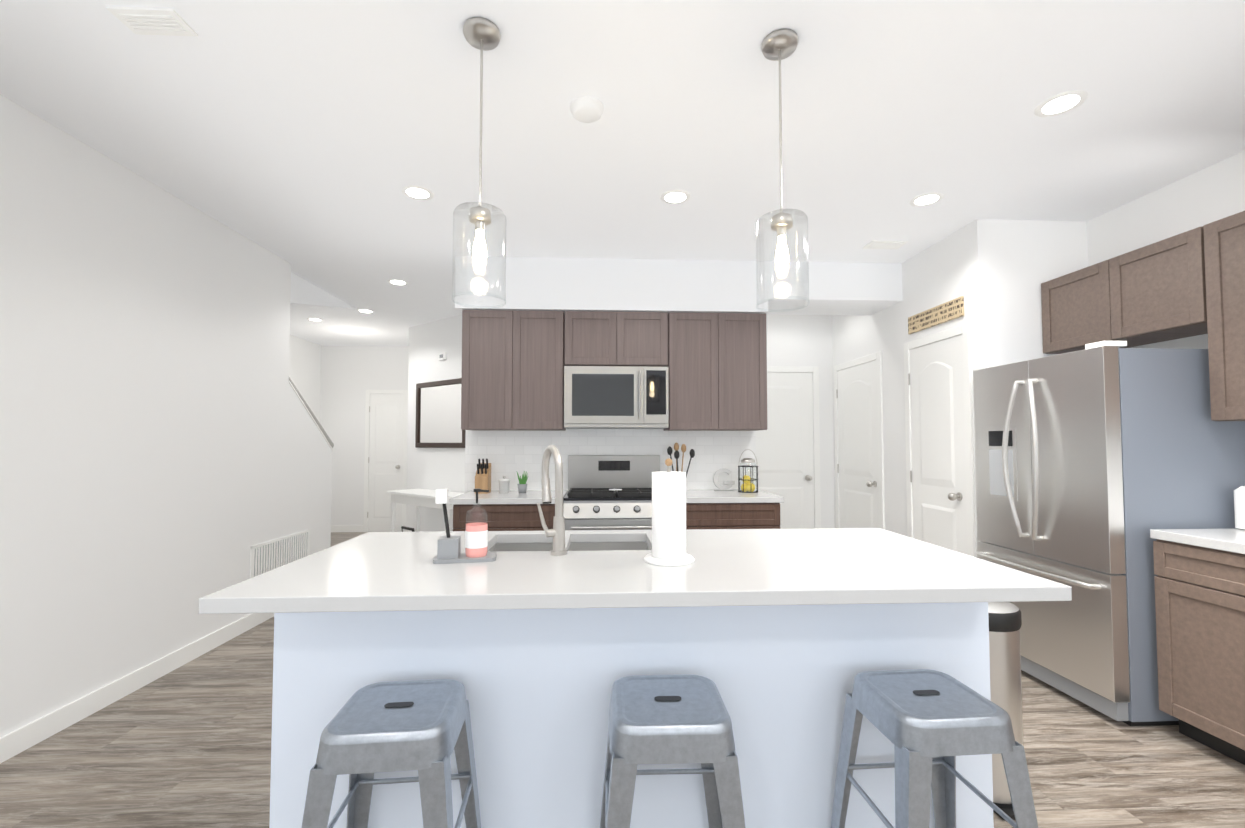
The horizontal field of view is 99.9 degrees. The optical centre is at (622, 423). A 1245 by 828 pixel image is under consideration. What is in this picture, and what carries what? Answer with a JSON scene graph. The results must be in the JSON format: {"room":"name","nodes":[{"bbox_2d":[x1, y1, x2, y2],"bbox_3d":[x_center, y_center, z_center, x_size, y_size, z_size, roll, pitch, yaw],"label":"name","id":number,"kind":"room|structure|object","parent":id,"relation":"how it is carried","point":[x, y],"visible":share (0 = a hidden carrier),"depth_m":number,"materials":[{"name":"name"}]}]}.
{"room":"kitchen","nodes":[
{"label":"kitchen","id":0,"kind":"room"},
{"bbox_2d":[0,94,331,736],"bbox_3d":[-2.542,-0.036,0.609,0.120,2.740,8.480,0,-2,-3],"label":"wall","id":1,"kind":"structure","parent":0,"point":[165,457],"depth_m":2.71,"materials":[{"name":"white paint"}]},
{"bbox_2d":[0,613,273,762],"bbox_3d":[-2.475,1.283,0.572,0.014,0.100,8.494,0,-2,-3],"label":"baseboard","id":2,"kind":"structure","parent":1,"relation":"attached to","point":[22,738],"depth_m":2.64,"materials":[{"name":"white wood"}]},
{"bbox_2d":[250,529,309,577],"bbox_3d":[-2.645,1.035,4.072,0.008,0.305,0.760,0,-2,-3],"label":"air vent","id":3,"kind":"object","parent":1,"relation":"in","point":[265,557],"visible":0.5,"depth_m":4.02,"materials":[{"name":"white metal"}]},
{"bbox_2d":[289,380,332,450],"bbox_3d":[-2.727,-0.045,4.495,0.132,0.575,0.715,0,-2,-3],"label":"trim","id":4,"kind":"structure","parent":1,"relation":"attached to","point":[302,402],"depth_m":4.46,"materials":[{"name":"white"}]},
{"bbox_2d":[289,377,333,447],"bbox_3d":[-2.728,-0.129,4.506,0.060,0.694,0.907,0,-2,-3],"label":"stair handrail","id":5,"kind":"object","parent":1,"relation":"attached to","point":[317,421],"visible":0.33,"depth_m":4.59,"materials":[{"name":"grey paint"}]},
{"bbox_2d":[289,335,320,422],"bbox_3d":[-4.371,0.111,4.734,0.120,2.740,5.900,0,-2,-3],"label":"wall","id":6,"kind":"structure","parent":0,"point":[305,366],"depth_m":7.36,"materials":[{"name":"white paint"}]},
{"bbox_2d":[320,346,408,531],"bbox_3d":[-3.585,0.219,7.783,1.980,2.740,0.120,0,-2,-3],"label":"wall","id":7,"kind":"structure","parent":0,"point":[350,375],"depth_m":7.72,"materials":[{"name":"white paint"}]},
{"bbox_2d":[331,525,362,531],"bbox_3d":[-4.096,1.535,7.645,0.650,0.100,0.014,0,-2,-3],"label":"baseboard","id":8,"kind":"structure","parent":7,"relation":"attached to","point":[334,528],"depth_m":7.64,"materials":[{"name":"white wood"}]},
{"bbox_2d":[363,390,407,531],"bbox_3d":[-3.480,0.540,7.671,0.620,2.090,0.086,0,-2,-3],"label":"door","id":9,"kind":"structure","parent":7,"relation":"attached to","point":[386,429],"depth_m":7.71,"materials":[{"name":"white wood"}]},
{"bbox_2d":[406,314,464,531],"bbox_3d":[-1.872,0.153,5.923,1.873,2.740,0.120,-2,-3,38],"label":"wall","id":10,"kind":"structure","parent":0,"point":[434,468],"depth_m":6.13,"materials":[{"name":"white paint"}]},
{"bbox_2d":[415,378,465,447],"bbox_3d":[-2.096,-0.109,6.008,0.980,0.770,0.026,-2,-3,38],"label":"mirror","id":11,"kind":"object","parent":10,"relation":"attached to","point":[438,414],"visible":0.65,"depth_m":6.02,"materials":[{"name":"brown mirror"}]},
{"bbox_2d":[438,352,446,359],"bbox_3d":[-2.071,-0.774,6.014,0.120,0.080,0.030,-2,-3,38],"label":"thermostat","id":12,"kind":"object","parent":10,"relation":"attached to","point":[442,356],"visible":0.98,"depth_m":5.99,"materials":[{"name":"white plastic"}]},
{"bbox_2d":[465,429,662,492],"bbox_3d":[-0.087,0.101,4.448,2.430,2.740,0.120,0,-2,-3],"label":"wall","id":13,"kind":"structure","parent":0,"point":[638,429],"depth_m":4.40,"materials":[{"name":"white paint"}]},
{"bbox_2d":[461,310,565,430],"bbox_3d":[-0.852,-0.409,4.188,0.775,0.920,0.357,0,-2,-3],"label":"upper cabinet","id":14,"kind":"object","parent":13,"relation":"attached to","point":[513,365],"visible":0.98,"depth_m":4.01,"materials":[{"name":"brown wood"}]},
{"bbox_2d":[465,429,755,490],"bbox_3d":[-0.084,0.301,4.376,2.430,0.505,0.007,0,-2,-3],"label":"tile backsplash","id":15,"kind":"structure","parent":13,"relation":"attached to","point":[500,451],"depth_m":4.38,"materials":[{"name":"white tile"}]},
{"bbox_2d":[517,456,525,469],"bbox_3d":[-0.838,0.329,4.333,0.070,0.115,0.005,0,-2,-3],"label":"outlet","id":16,"kind":"object","parent":15,"relation":"attached to","point":[521,462],"depth_m":4.33,"materials":[{"name":"white plastic"}]},
{"bbox_2d":[697,456,704,469],"bbox_3d":[0.660,0.332,4.404,0.070,0.115,0.005,0,-2,-3],"label":"outlet","id":17,"kind":"object","parent":15,"relation":"attached to","point":[700,459],"depth_m":4.40,"materials":[{"name":"white plastic"}]},
{"bbox_2d":[564,311,667,366],"bbox_3d":[-0.055,-0.658,4.234,0.805,0.420,0.357,0,-2,-3],"label":"upper cabinet","id":18,"kind":"object","parent":13,"relation":"attached to","point":[595,338],"visible":0.98,"depth_m":4.06,"materials":[{"name":"brown wood"}]},
{"bbox_2d":[564,366,668,428],"bbox_3d":[-0.054,-0.199,4.174,0.800,0.470,0.446,0,-2,-3],"label":"over-the-range microwave","id":19,"kind":"object","parent":18,"relation":"attached to","point":[616,397],"visible":1,"depth_m":4.00,"materials":[{"name":"grey metal"}]},
{"bbox_2d":[663,312,766,430],"bbox_3d":[0.741,-0.406,4.263,0.775,0.920,0.357,0,-2,-3],"label":"upper cabinet","id":20,"kind":"object","parent":13,"relation":"attached to","point":[717,370],"visible":0.98,"depth_m":4.09,"materials":[{"name":"brown wood"}]},
{"bbox_2d":[0,532,1244,827],"bbox_3d":[-0.586,1.420,2.163,7.700,0.060,11.700,0,-2,-3],"label":"floor","id":21,"kind":"structure","parent":0,"point":[188,744],"depth_m":2.13,"materials":[{"name":"wood"}]},
{"bbox_2d":[302,679,480,827],"bbox_3d":[-0.599,1.057,1.392,0.404,0.610,0.404,0,-2,-6],"label":"stool","id":22,"kind":"object","parent":21,"relation":"on","point":[423,727],"visible":1,"depth_m":1.30,"materials":[{"name":"metal"}]},
{"bbox_2d":[387,489,463,531],"bbox_3d":[-2.079,1.133,5.682,1.150,0.765,0.400,-2,-3,38],"label":"console table","id":23,"kind":"object","parent":21,"relation":"on","point":[417,498],"visible":0.29,"depth_m":5.69,"materials":[{"name":"white"}]},
{"bbox_2d":[401,526,414,531],"bbox_3d":[-2.393,1.257,5.852,0.240,0.201,0.046,-2,-3,38],"label":"picture frame","id":24,"kind":"object","parent":23,"relation":"on","point":[406,529],"visible":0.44,"depth_m":5.84,"materials":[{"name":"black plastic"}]},
{"bbox_2d":[449,490,567,530],"bbox_3d":[-0.836,0.998,3.998,0.795,0.915,0.637,0,-2,-3],"label":"base cabinet","id":25,"kind":"object","parent":21,"relation":"on","point":[513,510],"visible":0.38,"depth_m":3.71,"materials":[{"name":"brown wood"}]},
{"bbox_2d":[475,459,490,493],"bbox_3d":[-1.099,0.409,4.122,0.100,0.268,0.132,0,-2,-3],"label":"knife block","id":26,"kind":"object","parent":25,"relation":"on","point":[483,477],"visible":0.98,"depth_m":4.07,"materials":[{"name":"brown wood"}]},
{"bbox_2d":[498,476,509,492],"bbox_3d":[-0.940,0.479,4.153,0.092,0.132,0.092,0,-2,-3],"label":"canister","id":27,"kind":"object","parent":25,"relation":"on","point":[503,485],"visible":1,"depth_m":4.12,"materials":[{"name":"white ceramic"}]},
{"bbox_2d":[517,471,527,492],"bbox_3d":[-0.787,0.458,4.121,0.091,0.171,0.092,0,-2,-3],"label":"potted plant","id":28,"kind":"object","parent":25,"relation":"on","point":[522,486],"visible":1,"depth_m":4.10,"materials":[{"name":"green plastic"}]},
{"bbox_2d":[563,455,659,529],"bbox_3d":[-0.054,0.853,4.003,0.758,1.205,0.717,0,-2,-3],"label":"range","id":29,"kind":"object","parent":21,"relation":"on","point":[609,492],"visible":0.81,"depth_m":3.99,"materials":[{"name":"grey metal"}]},
{"bbox_2d":[269,604,993,827],"bbox_3d":[0.049,0.944,1.981,2.270,0.879,0.673,0,-2,-3],"label":"kitchen island","id":30,"kind":"object","parent":21,"relation":"on","point":[781,638],"depth_m":1.64,"materials":[{"name":"white paint"}]},
{"bbox_2d":[199,528,1071,615],"bbox_3d":[0.055,0.479,1.857,2.294,0.040,0.978,0,-2,-3],"label":"island countertop","id":31,"kind":"structure","parent":30,"relation":"on","point":[816,567],"depth_m":1.53,"materials":[{"name":"white stone"}]},
{"bbox_2d":[433,489,496,563],"bbox_3d":[-0.525,0.337,1.754,0.200,0.235,0.100,0,-2,-11],"label":"soap caddy","id":32,"kind":"object","parent":31,"relation":"on","point":[476,544],"visible":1,"depth_m":1.73,"materials":[{"name":"grey plastic"}]},
{"bbox_2d":[537,445,566,555],"bbox_3d":[-0.252,0.268,1.913,0.109,0.383,0.204,0,-2,-3],"label":"faucet","id":33,"kind":"object","parent":31,"relation":"on","point":[557,532],"visible":1,"depth_m":1.84,"materials":[{"name":"silver metal"}]},
{"bbox_2d":[488,542,649,551],"bbox_3d":[-0.210,0.638,2.069,0.664,0.260,0.384,0,-2,-3],"label":"sink","id":34,"kind":"object","parent":31,"relation":"in","point":[591,546],"depth_m":2.26,"materials":[{"name":"silver metal"}]},
{"bbox_2d":[644,458,694,565],"bbox_3d":[0.154,0.285,1.740,0.168,0.338,0.168,0,-2,-3],"label":"paper towel holder","id":35,"kind":"object","parent":31,"relation":"on","point":[668,517],"visible":0.98,"depth_m":1.69,"materials":[{"name":"white paper"}]},
{"bbox_2d":[600,675,744,827],"bbox_3d":[0.125,1.059,1.427,0.411,0.610,0.411,0,-2,-3],"label":"stool","id":36,"kind":"object","parent":21,"relation":"on","point":[669,719],"visible":1,"depth_m":1.30,"materials":[{"name":"metal"}]},
{"bbox_2d":[686,489,783,529],"bbox_3d":[0.742,1.000,4.073,0.825,0.915,0.637,0,-2,-3],"label":"base cabinet","id":37,"kind":"object","parent":21,"relation":"on","point":[725,509],"visible":0.25,"depth_m":3.78,"materials":[{"name":"brown wood"}]},
{"bbox_2d":[667,443,694,476],"bbox_3d":[0.460,0.346,4.133,0.219,0.395,0.126,0,-2,-3],"label":"cooking utensils","id":38,"kind":"object","parent":37,"relation":"on","point":[676,449],"visible":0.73,"depth_m":4.11,"materials":[{"name":"grey"}]},
{"bbox_2d":[713,468,734,490],"bbox_3d":[0.839,0.463,4.325,0.176,0.186,0.062,0,-2,-3],"label":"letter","id":39,"kind":"object","parent":37,"relation":"on","point":[729,484],"visible":0.96,"depth_m":4.32,"materials":[{"name":"grey ceramic"}]},
{"bbox_2d":[738,449,758,492],"bbox_3d":[1.006,0.375,4.190,0.160,0.343,0.160,0,-2,-3],"label":"lantern","id":40,"kind":"object","parent":37,"relation":"on","point":[747,485],"visible":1,"depth_m":4.16,"materials":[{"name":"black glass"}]},
{"bbox_2d":[831,669,1037,827],"bbox_3d":[0.855,1.060,1.461,0.418,0.610,0.418,0,-2,-3],"label":"stool","id":41,"kind":"object","parent":21,"relation":"on","point":[930,725],"visible":1,"depth_m":1.38,"materials":[{"name":"metal"}]},
{"bbox_2d":[988,602,1022,819],"bbox_3d":[1.361,1.024,1.965,0.252,0.718,0.281,0,-2,-3],"label":"trash can","id":42,"kind":"object","parent":21,"relation":"on","point":[1005,621],"visible":0.19,"depth_m":1.87,"materials":[{"name":"silver metal"}]},
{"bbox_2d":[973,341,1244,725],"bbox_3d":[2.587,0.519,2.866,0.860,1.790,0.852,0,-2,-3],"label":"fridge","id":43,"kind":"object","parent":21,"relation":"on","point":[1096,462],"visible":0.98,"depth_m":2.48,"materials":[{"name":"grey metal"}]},
{"bbox_2d":[1150,537,1244,764],"bbox_3d":[2.745,0.951,2.138,0.622,0.876,0.510,0,-2,-3],"label":"base cabinet","id":44,"kind":"object","parent":21,"relation":"on","point":[1199,580],"depth_m":2.20,"materials":[{"name":"brown wood"}]},
{"bbox_2d":[1150,529,1244,548],"bbox_3d":[2.771,0.471,1.510,0.632,0.040,1.799,0,-2,-3],"label":"countertop","id":45,"kind":"structure","parent":44,"relation":"on","point":[1228,538],"depth_m":2.26,"materials":[{"name":"white stone"}]},
{"bbox_2d":[1234,486,1244,528],"bbox_3d":[2.899,0.377,2.276,0.180,0.192,0.280,0,-2,-3],"label":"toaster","id":46,"kind":"object","parent":45,"relation":"on","point":[1239,502],"visible":1,"depth_m":2.38,"materials":[{"name":"white plastic"}]},
{"bbox_2d":[0,0,1244,345],"bbox_3d":[-0.586,-1.378,2.263,7.700,0.060,11.700,0,-2,-3],"label":"ceiling","id":47,"kind":"structure","parent":0,"point":[308,140],"depth_m":2.31,"materials":[{"name":"white paint"}]},
{"bbox_2d":[106,6,197,36],"bbox_3d":[-1.588,-1.359,1.772,0.210,0.012,0.110,0,-2,-3],"label":"ceiling vent","id":48,"kind":"object","parent":47,"relation":"in","point":[153,21],"visible":1,"depth_m":1.76,"materials":[{"name":"white metal"}]},
{"bbox_2d":[307,318,323,320],"bbox_3d":[-3.572,-1.210,6.082,0.176,0.004,0.176,0,-2,-3],"label":"recessed light","id":49,"kind":"object","parent":47,"relation":"in","point":[314,319],"visible":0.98,"depth_m":6.07,"materials":[{"name":"white"}]},
{"bbox_2d":[290,272,356,308],"bbox_3d":[-3.557,-1.097,4.816,1.509,0.320,1.500,0,-2,-3],"label":"ceiling bulkhead","id":50,"kind":"object","parent":47,"relation":"attached to","point":[305,294],"visible":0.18,"depth_m":4.74,"materials":[{"name":"white paint"}]},
{"bbox_2d":[357,309,373,312],"bbox_3d":[-2.792,-1.224,5.688,0.176,0.004,0.176,0,-2,-3],"label":"recessed light","id":51,"kind":"object","parent":47,"relation":"in","point":[365,311],"visible":1,"depth_m":5.70,"materials":[{"name":"white"}]},
{"bbox_2d":[387,279,408,284],"bbox_3d":[-2.002,-1.260,4.665,0.176,0.004,0.176,0,-2,-3],"label":"recessed light","id":52,"kind":"object","parent":47,"relation":"in","point":[396,282],"visible":1,"depth_m":4.66,"materials":[{"name":"white"}]},
{"bbox_2d":[401,185,433,199],"bbox_3d":[-1.172,-1.320,2.994,0.176,0.004,0.176,0,-2,-3],"label":"recessed light","id":53,"kind":"object","parent":47,"relation":"in","point":[416,192],"visible":1,"depth_m":2.99,"materials":[{"name":"white"}]},
{"bbox_2d":[452,17,505,308],"bbox_3d":[-0.488,-0.889,1.799,0.181,0.949,0.181,0,-2,-3],"label":"pendant light","id":54,"kind":"object","parent":47,"relation":"hanging from","point":[481,34],"visible":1,"depth_m":1.78,"materials":[{"name":"clear glass"}]},
{"bbox_2d":[570,96,603,122],"bbox_3d":[-0.151,-1.330,2.229,0.144,0.038,0.144,0,-2,-3],"label":"smoke detector","id":55,"kind":"object","parent":47,"relation":"attached to","point":[586,109],"visible":1,"depth_m":2.19,"materials":[{"name":"white plastic"}]},
{"bbox_2d":[660,190,689,203],"bbox_3d":[0.307,-1.318,3.045,0.176,0.004,0.176,0,-2,-3],"label":"recessed light","id":56,"kind":"object","parent":47,"relation":"in","point":[675,196],"visible":1,"depth_m":3.04,"materials":[{"name":"white"}]},
{"bbox_2d":[756,29,809,311],"bbox_3d":[0.561,-0.887,1.849,0.181,0.949,0.181,0,-2,-3],"label":"pendant light","id":57,"kind":"object","parent":47,"relation":"hanging from","point":[779,45],"visible":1,"depth_m":1.83,"materials":[{"name":"clear glass"}]},
{"bbox_2d":[862,240,907,248],"bbox_3d":[1.894,-1.288,3.775,0.260,0.012,0.140,0,-2,-3],"label":"ceiling vent","id":58,"kind":"object","parent":47,"relation":"in","point":[873,244],"visible":1,"depth_m":3.76,"materials":[{"name":"white metal"}]},
{"bbox_2d":[909,192,943,206],"bbox_3d":[1.788,-1.317,3.075,0.176,0.004,0.176,0,-2,-3],"label":"recessed light","id":59,"kind":"object","parent":47,"relation":"in","point":[926,199],"visible":1,"depth_m":3.07,"materials":[{"name":"white"}]},
{"bbox_2d":[1034,90,1087,116],"bbox_3d":[1.849,-1.348,2.208,0.176,0.004,0.176,0,-2,-3],"label":"recessed light","id":60,"kind":"object","parent":47,"relation":"in","point":[1061,103],"visible":1,"depth_m":2.20,"materials":[{"name":"white plastic"}]},
{"bbox_2d":[455,256,902,315],"bbox_3d":[0.463,-1.073,4.331,3.515,0.402,0.490,0,-2,-3],"label":"soffit","id":61,"kind":"structure","parent":0,"point":[633,285],"depth_m":4.08,"materials":[{"name":"white paint"}]},
{"bbox_2d":[766,314,834,527],"bbox_3d":[1.626,0.135,5.410,1.085,2.740,0.120,0,-2,-3],"label":"wall","id":62,"kind":"structure","parent":0,"point":[800,340],"depth_m":5.39,"materials":[{"name":"white paint"}]},
{"bbox_2d":[756,366,820,528],"bbox_3d":[1.579,0.456,5.291,0.880,2.090,0.086,0,-2,-3],"label":"door","id":63,"kind":"structure","parent":62,"relation":"attached to","point":[787,442],"depth_m":5.34,"materials":[{"name":"white wood"}]},
{"bbox_2d":[832,227,965,535],"bbox_3d":[2.275,0.101,4.460,0.120,2.740,2.080,0,-2,-3],"label":"wall","id":64,"kind":"structure","parent":0,"point":[933,275],"depth_m":4.21,"materials":[{"name":"white paint"}]},
{"bbox_2d":[834,351,884,529],"bbox_3d":[2.150,0.441,4.863,0.086,2.090,0.880,0,-2,-3],"label":"door","id":65,"kind":"structure","parent":64,"relation":"attached to","point":[859,447],"depth_m":4.81,"materials":[{"name":"white wood"}]},
{"bbox_2d":[908,296,963,333],"bbox_3d":[2.240,-0.769,3.763,0.015,0.130,0.600,0,-2,-3],"label":"sign","id":66,"kind":"object","parent":64,"relation":"attached to","point":[942,313],"visible":0.86,"depth_m":3.71,"materials":[{"name":"brown wood"}]},
{"bbox_2d":[904,323,975,556],"bbox_3d":[2.204,0.400,3.722,0.086,2.090,0.720,0,-2,-3],"label":"door","id":67,"kind":"structure","parent":64,"relation":"attached to","point":[939,448],"depth_m":3.68,"materials":[{"name":"white wood"}]},
{"bbox_2d":[964,219,1087,557],"bbox_3d":[2.634,0.062,3.377,0.735,2.740,0.120,0,-2,-3],"label":"wall pillar","id":68,"kind":"structure","parent":0,"point":[1011,266],"depth_m":3.35,"materials":[{"name":"white paint"}]},
{"bbox_2d":[1087,150,1244,348],"bbox_3d":[3.221,-0.056,0.053,0.120,2.740,6.820,0,-2,-3],"label":"wall","id":69,"kind":"structure","parent":0,"point":[1209,194],"depth_m":2.87,"materials":[{"name":"white paint"}]},
{"bbox_2d":[1041,227,1207,353],"bbox_3d":[2.859,-0.688,2.902,0.327,0.455,0.893,0,-2,-3],"label":"upper cabinet","id":70,"kind":"object","parent":69,"relation":"attached to","point":[1152,293],"visible":0.9,"depth_m":2.79,"materials":[{"name":"brown wood"}]},
{"bbox_2d":[1203,211,1244,420],"bbox_3d":[2.892,-0.479,2.226,0.327,0.920,0.434,0,-2,-3],"label":"upper cabinet","id":71,"kind":"object","parent":69,"relation":"attached to","point":[1224,245],"visible":1,"depth_m":2.35,"materials":[{"name":"brown wood"}]}
]}

